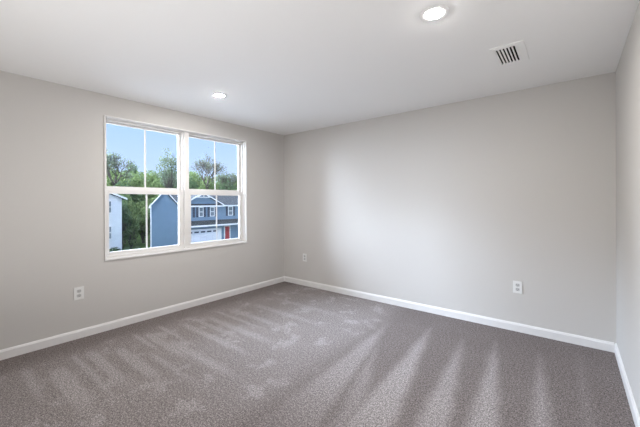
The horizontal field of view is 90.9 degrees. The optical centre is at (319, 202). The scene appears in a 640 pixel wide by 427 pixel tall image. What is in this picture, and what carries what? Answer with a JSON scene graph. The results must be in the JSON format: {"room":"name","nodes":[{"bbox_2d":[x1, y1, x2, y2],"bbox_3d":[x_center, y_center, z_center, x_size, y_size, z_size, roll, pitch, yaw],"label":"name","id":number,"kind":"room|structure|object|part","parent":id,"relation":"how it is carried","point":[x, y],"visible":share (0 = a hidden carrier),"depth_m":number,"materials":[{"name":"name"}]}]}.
{"room":"empty bedroom","nodes":[
{"label":"empty bedroom","id":0,"kind":"room"},
{"bbox_2d":[0,71,283,349],"bbox_3d":[-1.912,0.104,3.761,0.160,2.940,4.320,0,0,39],"label":"wall","id":1,"kind":"structure","parent":0,"point":[52,134],"depth_m":3.08,"materials":[{"name":"grey paint"}]},
{"bbox_2d":[74,286,83,299],"bbox_3d":[-2.352,0.888,3.072,0.008,0.122,0.081,0,0,39],"label":"wall outlet","id":2,"kind":"object","parent":1,"relation":"attached to","point":[78,291],"visible":1,"depth_m":3.07,"materials":[{"name":"white plastic"}]},
{"bbox_2d":[0,276,284,359],"bbox_3d":[-1.839,1.282,3.707,0.014,0.084,4.000,0,0,39],"label":"baseboard","id":3,"kind":"structure","parent":1,"relation":"attached to","point":[25,348],"depth_m":3.34,"materials":[{"name":"white paint"}]},
{"bbox_2d":[104,115,246,260],"bbox_3d":[-1.712,-0.151,3.998,0.167,1.505,1.815,0,0,39],"label":"window","id":4,"kind":"structure","parent":1,"relation":"in","point":[184,193],"depth_m":3.96,"materials":[{"name":"white plastic"}]},
{"bbox_3d":[-2.042,-0.500,3.671,0.033,0.733,0.835,0,0,39],"label":"sash","id":5,"kind":"part","parent":4,"relation":"part of","materials":[{"name":"clear glass"}]},
{"bbox_3d":[-2.010,0.213,3.648,0.033,0.697,0.835,0,0,39],"label":"sash","id":6,"kind":"part","parent":4,"relation":"part of","materials":[{"name":"white plastic"}]},
{"bbox_3d":[-1.467,-0.502,4.389,0.033,0.733,0.835,0,0,39],"label":"sash","id":7,"kind":"part","parent":4,"relation":"part of","materials":[{"name":"clear glass"}]},
{"bbox_3d":[-1.435,0.211,4.366,0.033,0.697,0.835,0,0,39],"label":"sash","id":8,"kind":"part","parent":4,"relation":"part of","materials":[{"name":"white plastic"}]},
{"bbox_2d":[0,281,634,426],"bbox_3d":[-0.258,1.443,2.442,4.382,0.250,4.320,0,0,39],"label":"floor","id":9,"kind":"structure","parent":0,"point":[282,354],"depth_m":2.39,"materials":[{"name":"grey carpet"}]},
{"bbox_2d":[0,0,638,134],"bbox_3d":[-0.206,-1.223,2.392,4.222,0.200,4.320,0,0,39],"label":"ceiling","id":10,"kind":"structure","parent":0,"point":[283,67],"depth_m":2.32,"materials":[{"name":"white paint"}]},
{"bbox_2d":[211,93,227,97],"bbox_3d":[-1.054,-1.115,3.295,0.172,0.008,0.172,0,0,39],"label":"recessed light","id":11,"kind":"object","parent":10,"relation":"in","point":[217,95],"visible":1,"depth_m":3.28,"materials":[{"name":"white plastic"}]},
{"bbox_2d":[419,5,449,21],"bbox_3d":[0.683,-1.122,1.880,0.172,0.008,0.172,0,0,39],"label":"recessed light","id":12,"kind":"object","parent":10,"relation":"in","point":[433,13],"visible":1,"depth_m":1.87,"materials":[{"name":"white plastic"}]},
{"bbox_2d":[489,40,528,66],"bbox_3d":[1.448,-1.223,2.398,0.213,0.202,0.376,0,0,39],"label":"ceiling vent","id":13,"kind":"object","parent":10,"relation":"in","point":[516,52],"visible":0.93,"depth_m":2.41,"materials":[{"name":"white metal"}]},
{"bbox_2d":[284,72,616,344],"bbox_3d":[1.036,0.092,4.066,4.062,2.440,0.160,0,0,39],"label":"wall","id":14,"kind":"structure","parent":0,"point":[447,206],"depth_m":3.44,"materials":[{"name":"grey paint"}]},
{"bbox_2d":[303,254,306,261],"bbox_3d":[-0.242,0.875,4.984,0.081,0.122,0.008,0,0,39],"label":"wall outlet","id":15,"kind":"object","parent":14,"relation":"attached to","point":[304,255],"visible":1,"depth_m":4.97,"materials":[{"name":"white plastic"}]},
{"bbox_2d":[284,276,614,352],"bbox_3d":[0.987,1.271,3.998,4.034,0.084,0.014,0,0,39],"label":"baseboard","id":16,"kind":"structure","parent":14,"relation":"attached to","point":[541,332],"depth_m":3.43,"materials":[{"name":"white paint"}]},
{"bbox_2d":[513,281,521,293],"bbox_3d":[2.002,0.860,3.188,0.081,0.122,0.008,0,0,39],"label":"wall outlet","id":17,"kind":"object","parent":14,"relation":"attached to","point":[517,285],"visible":1,"depth_m":3.19,"materials":[{"name":"white plastic"}]},
{"bbox_2d":[615,0,639,415],"bbox_3d":[1.435,0.091,1.186,0.160,2.440,4.160,0,0,39],"label":"wall","id":18,"kind":"structure","parent":0,"point":[627,74],"depth_m":2.09,"materials":[{"name":"grey paint"}]},
{"bbox_2d":[615,343,639,426],"bbox_3d":[1.322,1.270,1.178,0.014,0.084,4.000,0,0,39],"label":"baseboard","id":19,"kind":"structure","parent":18,"relation":"attached to","point":[632,404],"depth_m":2.10,"materials":[{"name":"white paint"}]},
{"label":"outside","id":20,"kind":"structure","parent":0,"visible":0},
{"bbox_2d":[122,230,149,249],"bbox_3d":[-37.601,1.667,104.039,178.800,9.000,228.000,0,0,39],"label":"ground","id":21,"kind":"structure","parent":20,"point":[139,243],"depth_m":46.81,"materials":[{"name":"green plant"}]},
{"bbox_2d":[109,247,121,251],"bbox_3d":[-23.424,5.619,35.967,1.370,1.183,1.529,0,0,39],"label":"shrub","id":22,"kind":"object","parent":21,"relation":"on","point":[110,249],"visible":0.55,"depth_m":35.71,"materials":[{"name":"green plant"}]},
{"bbox_2d":[107,168,125,186],"bbox_3d":[-40.744,-0.790,60.636,8.052,11.401,7.680,0,0,42],"label":"tree","id":23,"kind":"object","parent":21,"relation":"on","point":[111,172],"visible":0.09,"depth_m":60.08,"materials":[{"name":"green plant"}]},
{"bbox_2d":[109,194,126,249],"bbox_3d":[-29.255,2.205,38.228,10.860,8.258,6.750,0,0,39],"label":"house","id":24,"kind":"structure","parent":21,"relation":"on","point":[115,200],"depth_m":36.89,"materials":[{"name":"white"}]},
{"bbox_2d":[106,149,136,185],"bbox_3d":[-38.283,-2.095,58.402,7.849,15.458,10.299,0,0,-21],"label":"tree","id":25,"kind":"object","parent":21,"relation":"on","point":[111,160],"visible":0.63,"depth_m":57.43,"materials":[{"name":"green plant"}]},
{"bbox_2d":[113,171,136,183],"bbox_3d":[-43.860,-2.156,71.811,7.788,10.258,7.106,0,0,42],"label":"tree","id":26,"kind":"object","parent":21,"relation":"on","point":[124,172],"visible":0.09,"depth_m":70.19,"materials":[{"name":"green plant"}]},
{"bbox_2d":[122,200,132,248],"bbox_3d":[-25.864,2.873,41.442,2.304,6.876,2.183,0,0,-10],"label":"tree","id":27,"kind":"object","parent":21,"relation":"on","point":[125,209],"visible":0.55,"depth_m":41.36,"materials":[{"name":"green plant"}]},
{"bbox_2d":[121,194,136,243],"bbox_3d":[-28.837,2.414,46.550,3.190,7.926,3.497,0,0,-36],"label":"tree","id":28,"kind":"object","parent":21,"relation":"on","point":[127,195],"visible":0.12,"depth_m":46.65,"materials":[{"name":"green plant"}]},
{"bbox_2d":[122,223,139,248],"bbox_3d":[-24.834,4.504,41.430,2.027,3.677,1.890,0,0,-20],"label":"tree","id":29,"kind":"object","parent":21,"relation":"on","point":[126,233],"visible":1,"depth_m":41.30,"materials":[{"name":"green plant"}]},
{"bbox_2d":[122,211,140,245],"bbox_3d":[-26.527,3.820,44.074,2.699,5.253,2.895,0,0,-36],"label":"tree","id":30,"kind":"object","parent":21,"relation":"on","point":[137,219],"visible":0.31,"depth_m":43.68,"materials":[{"name":"green plant"}]},
{"bbox_2d":[121,163,141,181],"bbox_3d":[-48.547,-4.772,82.162,6.517,10.885,7.091,0,0,-13],"label":"tree","id":31,"kind":"object","parent":21,"relation":"on","point":[132,163],"visible":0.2,"depth_m":80.86,"materials":[{"name":"green plant"}]},
{"bbox_2d":[117,181,148,207],"bbox_3d":[-34.753,1.079,55.656,6.589,9.911,6.278,0,0,17],"label":"tree","id":32,"kind":"object","parent":21,"relation":"on","point":[133,198],"visible":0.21,"depth_m":55.80,"materials":[{"name":"green plant"}]},
{"bbox_2d":[121,171,150,212],"bbox_3d":[-37.427,-0.773,65.069,8.486,11.282,7.861,0,0,-25],"label":"tree","id":33,"kind":"object","parent":21,"relation":"on","point":[138,180],"visible":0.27,"depth_m":64.22,"materials":[{"name":"green plant"}]},
{"bbox_2d":[125,201,149,240],"bbox_3d":[-29.142,2.995,49.763,7.106,6.687,7.788,0,0,-36],"label":"tree","id":34,"kind":"object","parent":21,"relation":"on","point":[142,202],"visible":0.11,"depth_m":49.42,"materials":[{"name":"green plant"}]},
{"bbox_2d":[135,207,149,242],"bbox_3d":[-26.412,3.589,47.330,2.969,5.778,3.185,0,0,-5],"label":"tree","id":35,"kind":"object","parent":21,"relation":"on","point":[142,223],"visible":0.56,"depth_m":46.73,"materials":[{"name":"green plant"}]},
{"bbox_2d":[132,182,162,213],"bbox_3d":[-31.908,1.040,59.663,8.462,9.819,7.333,0,0,-6],"label":"tree","id":36,"kind":"object","parent":21,"relation":"on","point":[147,185],"visible":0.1,"depth_m":59.51,"materials":[{"name":"green plant"}]},
{"bbox_2d":[137,195,157,212],"bbox_3d":[-26.896,2.308,53.870,7.788,8.121,7.106,0,0,-27],"label":"tree","id":37,"kind":"object","parent":21,"relation":"on","point":[154,198],"visible":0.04,"depth_m":51.91,"materials":[{"name":"green plant"}]},
{"bbox_2d":[140,173,161,198],"bbox_3d":[-41.157,-2.089,75.976,7.788,10.173,7.106,0,0,24],"label":"tree","id":38,"kind":"object","parent":21,"relation":"on","point":[151,178],"visible":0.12,"depth_m":76.36,"materials":[{"name":"green plant"}]},
{"bbox_2d":[141,170,164,182],"bbox_3d":[-46.021,-4.105,86.515,8.486,9.653,7.861,0,0,-39],"label":"tree","id":39,"kind":"object","parent":21,"relation":"on","point":[146,170],"visible":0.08,"depth_m":85.66,"materials":[{"name":"green plant"}]},
{"bbox_2d":[149,180,173,196],"bbox_3d":[-33.719,0.024,68.085,7.106,9.910,7.788,0,0,-20],"label":"tree","id":40,"kind":"object","parent":21,"relation":"on","point":[156,181],"visible":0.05,"depth_m":66.73,"materials":[{"name":"green plant"}]},
{"bbox_2d":[149,195,177,246],"bbox_3d":[-22.675,2.305,43.074,6.480,8.005,4.040,0,0,39],"label":"house","id":41,"kind":"structure","parent":21,"relation":"on","point":[163,211],"depth_m":41.23,"materials":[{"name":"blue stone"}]},
{"bbox_3d":[-21.471,3.277,39.988,0.050,5.650,0.120,0,0,39],"label":"corner trim","id":42,"kind":"part","parent":41,"relation":"part of","materials":[{"name":"white wood"}]},
{"bbox_3d":[-20.211,-0.485,41.094,0.140,2.445,4.040,0,0,39],"label":"rake trim","id":43,"kind":"part","parent":41,"relation":"part of","materials":[{"name":"white wood"}]},
{"bbox_2d":[154,148,176,187],"bbox_3d":[-29.590,-2.363,61.747,4.697,16.725,5.548,0,0,39],"label":"tree","id":44,"kind":"object","parent":21,"relation":"on","point":[169,184],"visible":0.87,"depth_m":61.20,"materials":[{"name":"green plant"}]},
{"bbox_2d":[174,175,198,188],"bbox_3d":[-30.992,-0.950,72.517,6.273,11.821,6.622,0,0,24],"label":"tree","id":45,"kind":"object","parent":21,"relation":"on","point":[190,181],"visible":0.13,"depth_m":72.12,"materials":[{"name":"green plant"}]},
{"bbox_2d":[189,171,205,188],"bbox_3d":[-33.014,-2.644,83.851,8.462,11.745,7.334,0,0,-39],"label":"tree","id":46,"kind":"object","parent":21,"relation":"on","point":[197,176],"visible":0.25,"depth_m":83.72,"materials":[{"name":"green plant"}]},
{"bbox_2d":[171,195,237,242],"bbox_3d":[-17.244,2.291,51.895,10.540,7.990,16.400,0,0,39],"label":"townhouse","id":47,"kind":"structure","parent":21,"relation":"on","point":[203,207],"depth_m":46.68,"materials":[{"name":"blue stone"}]},
{"bbox_3d":[-16.859,4.974,45.672,0.100,2.220,5.850,0,0,39],"label":"garage trim","id":48,"kind":"part","parent":47,"relation":"part of","materials":[{"name":"white wood"}]},
{"bbox_3d":[-16.709,-0.462,45.310,0.060,1.940,6.800,0,0,39],"label":"gable trim","id":49,"kind":"part","parent":47,"relation":"part of","materials":[{"name":"white wood"}]},
{"bbox_3d":[-13.847,0.532,49.171,0.440,0.240,16.000,0,0,39],"label":"eave trim","id":50,"kind":"part","parent":47,"relation":"part of","materials":[{"name":"white wood"}]},
{"bbox_3d":[-14.386,4.849,48.803,0.090,2.250,0.830,0,0,39],"label":"door","id":51,"kind":"part","parent":47,"relation":"part of","materials":[{"name":"red wood"}]},
{"bbox_2d":[192,147,226,188],"bbox_3d":[-26.225,-3.969,74.936,9.092,18.497,11.358,0,0,-23],"label":"tree","id":52,"kind":"object","parent":21,"relation":"on","point":[208,167],"visible":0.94,"depth_m":74.52,"materials":[{"name":"grey plant"}]},
{"bbox_2d":[200,180,219,189],"bbox_3d":[-27.206,-0.390,77.430,7.290,10.564,8.504,0,0,22],"label":"tree","id":53,"kind":"object","parent":21,"relation":"on","point":[210,182],"visible":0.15,"depth_m":76.25,"materials":[{"name":"green plant"}]},
{"bbox_2d":[205,176,223,189],"bbox_3d":[-30.438,-2.236,88.225,7.788,10.421,7.106,0,0,41],"label":"tree","id":54,"kind":"object","parent":21,"relation":"on","point":[217,186],"visible":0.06,"depth_m":87.33,"materials":[{"name":"green plant"}]},
{"bbox_2d":[218,175,231,187],"bbox_3d":[-27.725,-2.611,92.908,7.091,11.214,6.517,0,0,-30],"label":"tree","id":55,"kind":"object","parent":21,"relation":"on","point":[219,183],"visible":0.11,"depth_m":91.61,"materials":[{"name":"green plant"}]},
{"bbox_2d":[216,173,236,186],"bbox_3d":[-24.058,-1.655,81.951,6.908,13.178,6.852,0,0,39],"label":"tree","id":56,"kind":"object","parent":21,"relation":"on","point":[229,176],"visible":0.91,"depth_m":81.32,"materials":[{"name":"green plant"}]},
{"bbox_2d":[219,181,236,189],"bbox_3d":[-23.783,-0.304,81.255,6.273,10.491,6.619,0,0,-21],"label":"tree","id":57,"kind":"object","parent":21,"relation":"on","point":[225,184],"visible":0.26,"depth_m":80.61,"materials":[{"name":"green plant"}]}
]}

